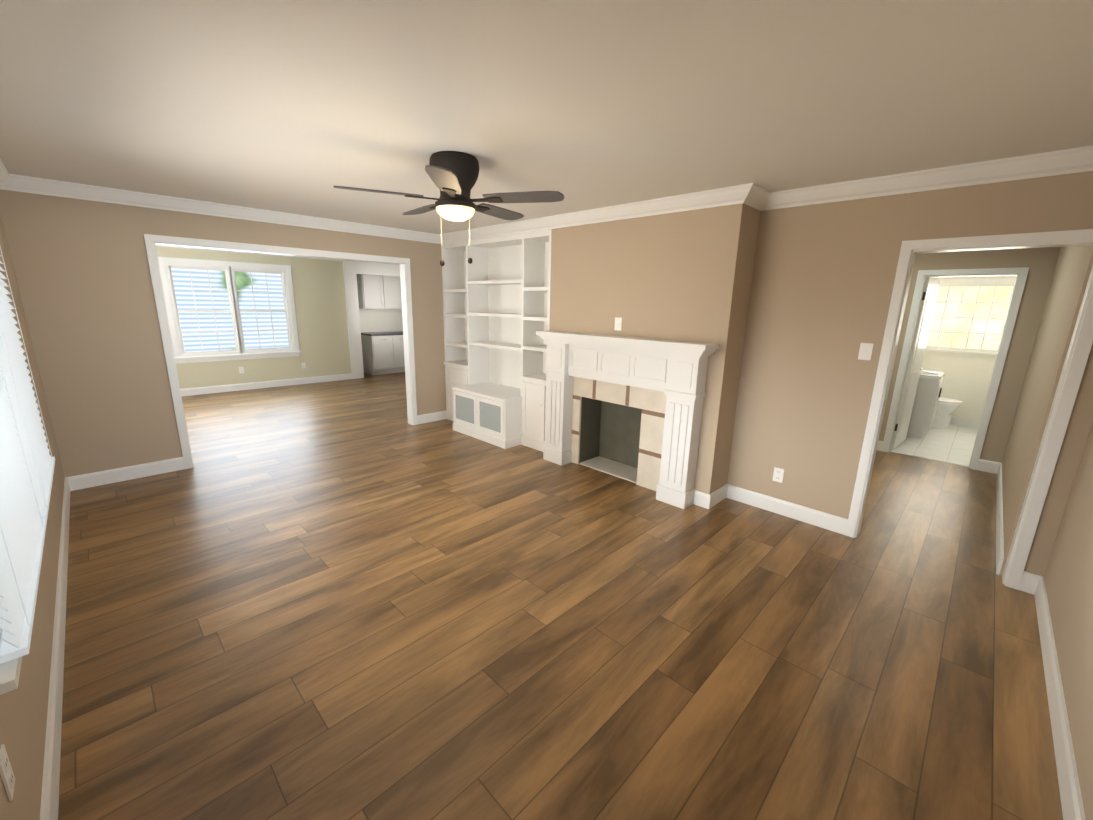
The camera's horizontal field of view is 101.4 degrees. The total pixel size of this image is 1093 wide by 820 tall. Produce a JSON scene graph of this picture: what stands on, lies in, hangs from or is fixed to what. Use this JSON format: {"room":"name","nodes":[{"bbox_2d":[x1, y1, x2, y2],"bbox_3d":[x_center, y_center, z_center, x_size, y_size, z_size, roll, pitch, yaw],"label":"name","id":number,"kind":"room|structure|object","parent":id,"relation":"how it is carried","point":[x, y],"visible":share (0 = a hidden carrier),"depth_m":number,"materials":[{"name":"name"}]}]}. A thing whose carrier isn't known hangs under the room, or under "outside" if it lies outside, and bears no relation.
{"room":"living room","nodes":[
{"label":"living room","id":0,"kind":"room"},
{"bbox_2d":[0,214,64,819],"bbox_3d":[-3.534,-0.354,2.943,10.360,2.520,0.120,14,18,43],"label":"wall","id":1,"kind":"structure","parent":0,"point":[23,713],"depth_m":1.69,"materials":[{"name":"beige paint"}]},
{"bbox_2d":[0,744,14,801],"bbox_3d":[-1.400,0.940,1.162,0.075,0.118,0.008,14,18,43],"label":"outlet","id":2,"kind":"object","parent":1,"relation":"attached to","point":[7,775],"visible":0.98,"depth_m":1.15,"materials":[{"name":"white plastic"}]},
{"bbox_2d":[0,159,15,190],"bbox_3d":[-1.949,-1.173,1.321,5.950,0.105,0.095,14,18,43],"label":"crown molding","id":3,"kind":"structure","parent":1,"relation":"attached to","point":[7,182],"depth_m":3.32,"materials":[{"name":"white wood"}]},
{"bbox_2d":[0,629,22,694],"bbox_3d":[-2.291,-0.180,1.790,2.344,1.510,0.120,14,18,43],"label":"window sill","id":4,"kind":"structure","parent":1,"relation":"in","point":[9,674],"depth_m":1.22,"materials":[{"name":"white wood"}]},
{"bbox_2d":[0,247,54,662],"bbox_3d":[-2.244,-0.196,1.835,2.176,1.438,0.070,14,18,43],"label":"blinds","id":5,"kind":"object","parent":1,"relation":"attached to","point":[27,462],"visible":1,"depth_m":1.76,"materials":[{"name":"white plastic"}]},
{"bbox_2d":[40,477,71,819],"bbox_3d":[-2.029,1.171,1.851,5.950,0.125,0.016,14,18,43],"label":"baseboard","id":6,"kind":"structure","parent":1,"relation":"attached to","point":[51,769],"depth_m":1.85,"materials":[{"name":"white wood"}]},
{"bbox_2d":[0,189,445,476],"bbox_3d":[-1.921,-1.014,5.857,0.120,2.520,6.640,14,18,43],"label":"wall","id":7,"kind":"structure","parent":0,"point":[83,275],"depth_m":3.92,"materials":[{"name":"beige paint"}]},
{"bbox_2d":[71,457,184,490],"bbox_3d":[-3.853,0.582,4.152,0.016,0.125,0.772,14,18,43],"label":"baseboard","id":8,"kind":"structure","parent":7,"relation":"attached to","point":[99,478],"depth_m":4.12,"materials":[{"name":"white wood"}]},
{"bbox_2d":[12,174,435,242],"bbox_3d":[-2.718,-1.976,4.614,0.095,0.105,3.600,14,18,43],"label":"crown molding","id":9,"kind":"structure","parent":7,"relation":"attached to","point":[27,184],"depth_m":4.11,"materials":[{"name":"white wood"}]},
{"bbox_2d":[144,234,417,468],"bbox_3d":[-2.714,-0.685,5.114,0.160,2.190,2.548,14,18,43],"label":"door frame","id":10,"kind":"structure","parent":7,"relation":"attached to","point":[350,268],"depth_m":5.27,"materials":[{"name":"white wood"}]},
{"bbox_2d":[417,411,446,423],"bbox_3d":[-1.627,0.104,6.358,0.016,0.125,0.471,14,18,43],"label":"baseboard","id":11,"kind":"structure","parent":7,"relation":"attached to","point":[436,416],"depth_m":6.35,"materials":[{"name":"white wood"}]},
{"bbox_2d":[156,246,350,388],"bbox_3d":[-4.888,-1.756,8.692,0.120,2.520,6.640,14,18,43],"label":"wall","id":12,"kind":"structure","parent":0,"point":[320,308],"depth_m":8.74,"materials":[{"name":"paint"}]},
{"bbox_2d":[158,257,300,363],"bbox_3d":[-5.525,-1.749,7.957,0.125,1.700,1.960,14,18,43],"label":"dining room window","id":13,"kind":"structure","parent":12,"relation":"in","point":[181,353],"depth_m":7.89,"materials":[{"name":"white"}]},
{"bbox_2d":[239,367,243,372],"bbox_3d":[-5.563,-0.728,8.159,0.008,0.118,0.075,14,18,43],"label":"outlet","id":14,"kind":"object","parent":12,"relation":"attached to","point":[241,369],"visible":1,"depth_m":8.16,"materials":[{"name":"white plastic"}]},
{"bbox_2d":[180,373,351,395],"bbox_3d":[-5.645,-0.412,8.151,0.016,0.125,4.180,14,18,43],"label":"baseboard","id":15,"kind":"structure","parent":12,"relation":"attached to","point":[264,384],"depth_m":8.41,"materials":[{"name":"white wood"}]},
{"bbox_2d":[155,244,399,264],"bbox_3d":[-4.786,-2.910,8.339,0.095,0.105,6.400,14,18,43],"label":"crown molding","id":16,"kind":"structure","parent":12,"relation":"attached to","point":[155,244],"depth_m":7.95,"materials":[{"name":"white wood"}]},
{"bbox_2d":[359,308,402,331],"bbox_3d":[-3.767,-2.144,10.422,0.775,2.520,2.540,14,18,43],"label":"wall","id":17,"kind":"structure","parent":0,"point":[380,320],"depth_m":10.64,"materials":[{"name":"white paint"}]},
{"bbox_2d":[356,274,383,308],"bbox_3d":[-4.006,-2.759,10.157,0.326,0.890,0.480,14,18,43],"label":"upper cabinet","id":18,"kind":"object","parent":17,"relation":"attached to","point":[378,292],"depth_m":10.05,"materials":[{"name":"white wood"}]},
{"bbox_2d":[384,276,401,308],"bbox_3d":[-3.672,-2.831,10.487,0.326,0.890,0.470,14,18,43],"label":"upper cabinet","id":19,"kind":"object","parent":17,"relation":"attached to","point":[392,285],"depth_m":10.39,"materials":[{"name":"white wood"}]},
{"bbox_2d":[0,0,1092,233],"bbox_3d":[-0.439,-2.414,6.215,11.135,0.100,9.640,14,18,43],"label":"ceiling","id":20,"kind":"structure","parent":0,"point":[298,106],"depth_m":1.87,"materials":[{"name":"white paint"}]},
{"bbox_2d":[333,151,563,265],"bbox_3d":[-0.584,-1.234,2.832,1.285,0.628,1.310,14,18,43],"label":"ceiling fan","id":21,"kind":"object","parent":20,"relation":"hanging from","point":[453,175],"visible":1,"depth_m":2.67,"materials":[{"name":"brown metal"}]},
{"bbox_2d":[58,372,1062,819],"bbox_3d":[-1.377,0.323,5.949,11.135,0.100,7.130,14,18,43],"label":"floor","id":22,"kind":"structure","parent":0,"point":[360,598],"depth_m":2.27,"materials":[{"name":"brown wood"}]},
{"bbox_2d":[361,332,396,374],"bbox_3d":[-3.936,-1.318,10.384,0.630,0.924,0.500,14,18,43],"label":"base cabinet","id":23,"kind":"object","parent":22,"relation":"on","point":[382,352],"depth_m":10.20,"materials":[{"name":"white wood"}]},
{"bbox_2d":[393,331,404,372],"bbox_3d":[-3.595,-1.391,10.721,0.630,0.924,0.470,14,18,43],"label":"base cabinet","id":24,"kind":"object","parent":22,"relation":"on","point":[398,342],"depth_m":10.44,"materials":[{"name":"white wood"}]},
{"bbox_2d":[441,229,550,451],"bbox_3d":[-0.686,-0.868,5.584,2.054,2.416,0.634,14,18,43],"label":"built-in bookcase","id":25,"kind":"object","parent":22,"relation":"on","point":[496,304],"visible":0.96,"depth_m":5.66,"materials":[{"name":"white wood"}]},
{"bbox_2d":[536,331,719,508],"bbox_3d":[0.615,0.008,4.238,1.835,1.392,0.245,14,18,43],"label":"fireplace mantel","id":26,"kind":"object","parent":22,"relation":"on","point":[661,383],"visible":1,"depth_m":4.06,"materials":[{"name":"white wood"}]},
{"bbox_2d":[579,397,641,482],"bbox_3d":[0.741,0.259,4.593,0.740,0.745,0.335,14,18,43],"label":"firebox","id":27,"kind":"object","parent":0,"point":[609,438],"visible":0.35,"depth_m":4.79,"materials":[{"name":"metal"}]},
{"bbox_2d":[549,171,1092,576],"bbox_3d":[0.800,-0.614,4.434,6.070,2.520,0.470,14,18,43],"label":"wall","id":28,"kind":"structure","parent":0,"point":[787,309],"depth_m":3.47,"materials":[{"name":"beige paint"}]},
{"bbox_2d":[436,183,763,243],"bbox_3d":[0.015,-1.901,4.552,4.095,0.105,0.110,14,18,43],"label":"crown molding","id":29,"kind":"structure","parent":28,"relation":"attached to","point":[747,194],"depth_m":3.89,"materials":[{"name":"white wood"}]},
{"bbox_2d":[614,317,621,330],"bbox_3d":[0.666,-0.803,4.178,0.075,0.118,0.014,14,18,43],"label":"light switch","id":30,"kind":"object","parent":28,"relation":"attached to","point":[618,323],"visible":1,"depth_m":4.17,"materials":[{"name":"white"}]},
{"bbox_2d":[700,484,727,508],"bbox_3d":[1.482,0.755,3.919,0.046,0.125,0.331,14,18,43],"label":"baseboard","id":31,"kind":"structure","parent":28,"relation":"attached to","point":[707,501],"depth_m":3.85,"materials":[{"name":"white wood"}]},
{"bbox_2d":[773,467,783,482],"bbox_3d":[1.921,0.539,3.710,0.075,0.118,0.008,14,18,43],"label":"outlet","id":32,"kind":"object","parent":28,"relation":"attached to","point":[778,473],"visible":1,"depth_m":3.71,"materials":[{"name":"white plastic"}]},
{"bbox_2d":[728,484,847,534],"bbox_3d":[1.955,0.810,3.729,0.939,0.125,0.016,14,18,43],"label":"baseboard","id":33,"kind":"structure","parent":28,"relation":"attached to","point":[821,519],"depth_m":3.68,"materials":[{"name":"white wood"}]},
{"bbox_2d":[858,343,873,359],"bbox_3d":[2.255,-0.413,3.163,0.075,0.118,0.014,14,18,43],"label":"light switch","id":34,"kind":"object","parent":28,"relation":"attached to","point":[865,351],"visible":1,"depth_m":3.16,"materials":[{"name":"white plastic"}]},
{"bbox_2d":[752,145,1092,210],"bbox_3d":[2.296,-1.442,2.841,1.830,0.105,0.095,14,18,43],"label":"crown molding","id":35,"kind":"structure","parent":28,"relation":"attached to","point":[1037,165],"depth_m":2.73,"materials":[{"name":"white wood"}]},
{"bbox_2d":[845,229,1092,589],"bbox_3d":[2.687,-0.004,2.912,0.924,2.120,0.160,14,18,43],"label":"door frame","id":36,"kind":"structure","parent":28,"relation":"attached to","point":[1060,413],"depth_m":2.91,"materials":[{"name":"white wood"}]},
{"bbox_2d":[890,425,977,466],"bbox_3d":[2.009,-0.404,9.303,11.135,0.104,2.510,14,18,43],"label":"floor","id":37,"kind":"structure","parent":0,"point":[953,444],"depth_m":5.75,"materials":[{"name":"white tile"}]},
{"bbox_2d":[907,370,944,437],"bbox_3d":[5.160,-0.163,6.253,0.494,0.975,0.630,14,18,43],"label":"bathroom vanity","id":38,"kind":"object","parent":37,"relation":"on","point":[928,393],"visible":0.5,"depth_m":5.98,"materials":[{"name":"white wood"}]},
{"bbox_2d":[930,397,962,428],"bbox_3d":[5.698,-0.148,6.651,0.724,0.785,0.475,14,18,43],"label":"toilet","id":39,"kind":"object","parent":37,"relation":"on","point":[946,408],"visible":0.46,"depth_m":6.50,"materials":[{"name":"white ceramic"}]},
{"bbox_2d":[921,276,1016,419],"bbox_3d":[6.201,-1.025,6.654,1.110,2.520,0.120,14,18,43],"label":"wall","id":40,"kind":"structure","parent":0,"point":[966,378],"depth_m":6.66,"materials":[{"name":"white paint"}]},
{"bbox_2d":[950,417,979,428],"bbox_3d":[6.116,0.147,6.895,1.100,0.125,0.016,14,18,43],"label":"baseboard","id":41,"kind":"structure","parent":40,"relation":"attached to","point":[957,421],"depth_m":6.72,"materials":[{"name":"white wood"}]},
{"bbox_2d":[925,278,1015,355],"bbox_3d":[6.141,-1.374,6.560,1.090,1.060,0.130,14,18,43],"label":"bathroom window","id":42,"kind":"structure","parent":40,"relation":"in","point":[969,316],"depth_m":6.54,"materials":[{"name":"white glass"}]},
{"bbox_2d":[879,247,1060,462],"bbox_3d":[3.789,-0.829,5.609,3.150,2.520,0.120,14,18,43],"label":"wall","id":43,"kind":"structure","parent":0,"point":[1040,263],"depth_m":4.61,"materials":[{"name":"beige paint"}]},
{"bbox_2d":[877,440,882,450],"bbox_3d":[3.400,0.267,6.141,1.983,0.125,0.016,14,18,43],"label":"baseboard","id":44,"kind":"structure","parent":43,"relation":"attached to","point":[880,443],"depth_m":5.48,"materials":[{"name":"white wood"}]},
{"bbox_2d":[891,277,939,449],"bbox_3d":[4.544,-0.553,5.505,0.714,2.041,0.058,-10,18,-40],"label":"door leaf","id":45,"kind":"structure","parent":43,"relation":"in","point":[925,316],"depth_m":5.42,"materials":[{"name":"white wood"}]},
{"bbox_2d":[999,245,1092,819],"bbox_3d":[3.416,-0.189,2.892,0.340,2.520,9.520,14,18,43],"label":"wall","id":46,"kind":"structure","parent":0,"point":[1068,577],"depth_m":2.50,"materials":[{"name":"beige paint"}]},
{"bbox_2d":[988,461,991,472],"bbox_3d":[5.704,0.421,5.708,0.016,0.125,2.330,14,18,43],"label":"baseboard","id":47,"kind":"structure","parent":46,"relation":"attached to","point":[989,462],"depth_m":4.82,"materials":[{"name":"white wood"}]},
{"bbox_2d":[992,461,1003,574],"bbox_3d":[3.896,0.821,3.865,0.040,0.125,2.655,14,18,43],"label":"baseboard","id":48,"kind":"structure","parent":46,"relation":"attached to","point":[996,466],"depth_m":3.56,"materials":[{"name":"white wood"}]},
{"bbox_2d":[1024,574,1085,819],"bbox_3d":[1.548,1.382,1.296,0.030,0.125,4.145,14,18,43],"label":"baseboard","id":49,"kind":"structure","parent":46,"relation":"attached to","point":[1068,779],"depth_m":1.83,"materials":[{"name":"white wood"}]},
{"label":"outside","id":50,"kind":"structure","parent":0,"visible":0},
{"bbox_2d":[171,268,288,351],"bbox_3d":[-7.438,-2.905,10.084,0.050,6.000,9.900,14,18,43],"label":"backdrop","id":51,"kind":"structure","parent":50,"point":[218,306],"depth_m":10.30,"materials":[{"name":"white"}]}
]}

